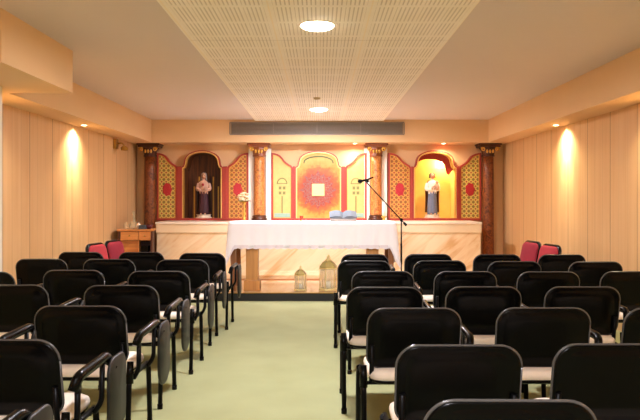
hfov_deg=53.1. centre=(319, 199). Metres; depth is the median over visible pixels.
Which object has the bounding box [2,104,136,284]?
wall
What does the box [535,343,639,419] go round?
chair
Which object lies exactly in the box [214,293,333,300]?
trim
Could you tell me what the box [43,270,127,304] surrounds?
chair
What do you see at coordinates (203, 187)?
robed statue
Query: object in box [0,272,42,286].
chair
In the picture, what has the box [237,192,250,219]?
stand
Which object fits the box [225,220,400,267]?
altar cloth
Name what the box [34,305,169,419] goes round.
chair
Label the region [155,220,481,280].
base
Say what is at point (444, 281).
chair
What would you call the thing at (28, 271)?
chair
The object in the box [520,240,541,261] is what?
chair
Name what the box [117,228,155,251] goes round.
desk
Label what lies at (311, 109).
ceiling light
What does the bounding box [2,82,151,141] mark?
ceiling soffit
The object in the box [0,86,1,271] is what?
pillar
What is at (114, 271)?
chair
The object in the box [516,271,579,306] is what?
chair
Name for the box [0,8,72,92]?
ceiling soffit
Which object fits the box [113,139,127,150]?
wall fixture
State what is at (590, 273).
chair
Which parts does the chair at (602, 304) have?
leg, edge trim, seat, frame, armrest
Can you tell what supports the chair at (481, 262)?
on the floor
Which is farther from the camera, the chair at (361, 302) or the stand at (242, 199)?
the stand at (242, 199)
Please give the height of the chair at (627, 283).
0.826 m
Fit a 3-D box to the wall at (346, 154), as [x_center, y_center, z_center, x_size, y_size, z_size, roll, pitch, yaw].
[0.000,0.025,11.240,6.400,2.750,0.080,0,0,0]
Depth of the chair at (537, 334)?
3.44 m
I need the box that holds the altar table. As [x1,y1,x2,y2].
[231,248,393,290]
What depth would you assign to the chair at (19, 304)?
4.37 m
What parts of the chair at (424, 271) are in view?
seat, edge trim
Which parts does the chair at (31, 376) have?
edge trim, seat, frame, arm post, armrest, leg, arm post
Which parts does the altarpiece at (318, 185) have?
wing panel, post, door plate, arch panel, arch moulding, sill, post, wing panel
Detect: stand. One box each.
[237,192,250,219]
[358,177,406,270]
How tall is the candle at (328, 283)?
0.109 m
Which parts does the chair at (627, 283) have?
seat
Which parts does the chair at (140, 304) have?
edge trim, seat, leg, frame, armrest, leg, arm post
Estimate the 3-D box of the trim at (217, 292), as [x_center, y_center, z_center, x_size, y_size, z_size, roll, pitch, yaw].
[0.000,1.290,8.884,6.400,0.011,0.032,0,0,0]
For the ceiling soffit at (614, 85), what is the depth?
7.17 m
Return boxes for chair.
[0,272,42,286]
[0,285,83,338]
[0,323,35,338]
[0,339,125,419]
[2,404,53,419]
[15,259,67,284]
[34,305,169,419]
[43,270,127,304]
[58,252,103,269]
[81,285,189,409]
[83,259,152,284]
[85,242,107,258]
[104,239,123,258]
[119,252,163,270]
[127,271,213,374]
[156,259,226,345]
[175,253,241,329]
[333,260,390,347]
[337,254,395,332]
[339,287,431,413]
[346,271,422,374]
[356,308,473,419]
[379,344,522,419]
[404,254,451,275]
[413,260,465,304]
[423,399,596,419]
[431,271,498,307]
[445,286,528,398]
[472,254,520,270]
[487,261,540,287]
[495,307,602,383]
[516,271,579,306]
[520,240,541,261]
[521,286,628,397]
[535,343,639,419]
[537,243,561,262]
[538,254,585,270]
[568,261,622,285]
[599,271,639,322]
[620,308,639,342]
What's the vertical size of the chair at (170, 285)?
0.826 m
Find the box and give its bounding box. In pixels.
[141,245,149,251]
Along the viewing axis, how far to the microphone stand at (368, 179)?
9.80 m
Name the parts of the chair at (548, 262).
edge trim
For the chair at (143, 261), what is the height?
0.826 m
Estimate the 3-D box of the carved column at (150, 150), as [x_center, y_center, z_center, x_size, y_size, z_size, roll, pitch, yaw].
[-2.930,0.162,11.040,0.390,2.256,0.321,0,0,0]
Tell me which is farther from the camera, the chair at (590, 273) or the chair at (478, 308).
the chair at (590, 273)
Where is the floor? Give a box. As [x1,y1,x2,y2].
[63,301,620,419]
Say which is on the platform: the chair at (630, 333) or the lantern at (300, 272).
the lantern at (300, 272)
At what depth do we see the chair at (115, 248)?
8.52 m
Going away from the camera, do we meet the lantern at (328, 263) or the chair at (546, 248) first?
the chair at (546, 248)
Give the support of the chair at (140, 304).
on the floor
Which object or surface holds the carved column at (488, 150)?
on the platform
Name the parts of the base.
moulding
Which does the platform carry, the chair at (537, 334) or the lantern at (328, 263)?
the lantern at (328, 263)
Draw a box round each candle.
[326,281,330,287]
[381,202,386,219]
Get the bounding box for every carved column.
[136,143,163,251]
[247,143,270,219]
[364,143,387,219]
[475,143,501,253]
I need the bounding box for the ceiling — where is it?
[0,0,639,119]
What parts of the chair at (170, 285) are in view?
edge trim, seat, leg, arm post, leg, armrest, arm post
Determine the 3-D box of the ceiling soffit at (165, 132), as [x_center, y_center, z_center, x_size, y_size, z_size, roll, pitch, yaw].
[0.000,-1.160,10.975,6.400,0.380,0.450,0,0,0]
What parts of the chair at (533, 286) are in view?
edge trim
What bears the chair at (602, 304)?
on the floor
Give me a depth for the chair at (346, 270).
6.09 m
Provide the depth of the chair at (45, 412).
2.23 m
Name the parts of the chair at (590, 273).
edge trim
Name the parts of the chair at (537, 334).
seat, edge trim, armrest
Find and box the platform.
[229,281,336,291]
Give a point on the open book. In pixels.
(336, 215)
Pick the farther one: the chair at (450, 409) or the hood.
the hood
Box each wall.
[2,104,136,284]
[137,145,502,253]
[503,103,639,331]
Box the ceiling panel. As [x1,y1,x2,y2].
[157,0,479,120]
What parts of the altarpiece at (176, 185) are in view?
wing panel, post, arch moulding, sill, post, wing panel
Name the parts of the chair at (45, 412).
armrest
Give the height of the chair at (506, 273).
0.826 m
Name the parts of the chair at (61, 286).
edge trim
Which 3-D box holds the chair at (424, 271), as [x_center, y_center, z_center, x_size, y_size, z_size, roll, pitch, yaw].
[1.169,0.987,6.341,0.655,0.826,0.618,0,0,-1]
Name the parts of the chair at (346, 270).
leg, frame, seat, edge trim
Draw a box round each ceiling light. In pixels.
[297,20,336,30]
[308,108,328,111]
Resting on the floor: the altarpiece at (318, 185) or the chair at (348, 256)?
the chair at (348, 256)
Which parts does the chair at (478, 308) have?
edge trim, seat, leg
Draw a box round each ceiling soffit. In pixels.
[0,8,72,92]
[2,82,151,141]
[130,120,509,144]
[488,48,639,141]
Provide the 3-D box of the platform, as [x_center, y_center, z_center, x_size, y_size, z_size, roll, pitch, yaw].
[0.000,1.345,10.050,6.400,0.110,2.300,0,0,0]
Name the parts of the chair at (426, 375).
seat, frame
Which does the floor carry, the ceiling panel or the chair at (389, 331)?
the chair at (389, 331)
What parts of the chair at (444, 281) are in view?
frame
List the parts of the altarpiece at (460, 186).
wing panel, post, sill, arch moulding, post, wing panel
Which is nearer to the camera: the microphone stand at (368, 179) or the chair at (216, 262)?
the chair at (216, 262)
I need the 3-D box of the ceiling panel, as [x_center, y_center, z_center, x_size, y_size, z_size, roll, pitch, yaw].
[-0.010,-1.337,2.765,2.150,0.025,15.930,0,0,0]
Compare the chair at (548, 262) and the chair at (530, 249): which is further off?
the chair at (530, 249)
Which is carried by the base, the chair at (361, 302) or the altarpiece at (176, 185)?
the altarpiece at (176, 185)
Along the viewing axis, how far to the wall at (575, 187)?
7.83 m
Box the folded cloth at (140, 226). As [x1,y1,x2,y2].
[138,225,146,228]
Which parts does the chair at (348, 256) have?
leg, edge trim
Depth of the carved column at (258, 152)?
10.99 m
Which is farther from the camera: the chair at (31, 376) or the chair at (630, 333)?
the chair at (630, 333)
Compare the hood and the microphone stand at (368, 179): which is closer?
the microphone stand at (368, 179)
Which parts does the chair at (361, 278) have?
leg, edge trim, armrest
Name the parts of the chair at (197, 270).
edge trim, seat, leg, arm post, leg, armrest, arm post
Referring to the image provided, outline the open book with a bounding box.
[329,210,356,220]
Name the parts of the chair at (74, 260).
edge trim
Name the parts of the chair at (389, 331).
leg, leg, frame, seat, edge trim, armrest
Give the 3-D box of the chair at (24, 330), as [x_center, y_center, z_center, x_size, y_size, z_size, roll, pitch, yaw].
[-1.967,0.987,3.601,0.655,0.826,0.618,0,0,0]
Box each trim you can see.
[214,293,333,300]
[217,292,336,292]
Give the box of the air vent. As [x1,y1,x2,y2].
[229,122,404,134]
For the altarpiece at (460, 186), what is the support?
on the base
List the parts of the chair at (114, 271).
edge trim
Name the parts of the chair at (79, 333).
edge trim, seat, leg, frame, arm post, armrest, leg, arm post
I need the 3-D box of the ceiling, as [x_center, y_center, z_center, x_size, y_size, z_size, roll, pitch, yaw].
[0.000,-1.400,3.300,6.400,0.100,17.000,0,0,0]
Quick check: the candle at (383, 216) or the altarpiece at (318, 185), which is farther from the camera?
the altarpiece at (318, 185)
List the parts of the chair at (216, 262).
edge trim, leg, arm post, leg, armrest, arm post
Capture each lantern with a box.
[294,266,306,290]
[319,255,337,290]
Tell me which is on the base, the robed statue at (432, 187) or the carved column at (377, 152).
the carved column at (377, 152)
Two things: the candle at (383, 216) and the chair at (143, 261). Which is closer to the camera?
the chair at (143, 261)
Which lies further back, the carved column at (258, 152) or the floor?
the carved column at (258, 152)
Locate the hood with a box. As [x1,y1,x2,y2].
[419,153,452,174]
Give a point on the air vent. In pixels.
(235, 128)
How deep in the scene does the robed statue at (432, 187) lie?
11.17 m
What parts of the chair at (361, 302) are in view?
leg, leg, frame, seat, edge trim, armrest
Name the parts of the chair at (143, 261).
edge trim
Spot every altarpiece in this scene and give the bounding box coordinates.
[156,150,248,219]
[271,151,366,219]
[388,150,481,219]
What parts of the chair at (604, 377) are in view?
frame, edge trim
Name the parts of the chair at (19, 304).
seat, edge trim, armrest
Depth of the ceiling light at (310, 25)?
4.80 m
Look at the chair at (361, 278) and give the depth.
5.19 m
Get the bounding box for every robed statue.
[195,172,211,217]
[424,172,440,217]
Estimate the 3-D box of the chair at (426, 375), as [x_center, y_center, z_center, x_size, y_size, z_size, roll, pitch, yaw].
[0.556,0.987,2.741,0.588,0.826,0.498,0,0,0]
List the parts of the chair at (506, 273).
edge trim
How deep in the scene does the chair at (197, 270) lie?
6.21 m
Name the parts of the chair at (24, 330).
arm post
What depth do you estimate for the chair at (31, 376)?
2.68 m
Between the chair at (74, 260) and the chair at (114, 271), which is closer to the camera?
the chair at (114, 271)
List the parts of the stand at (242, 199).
stem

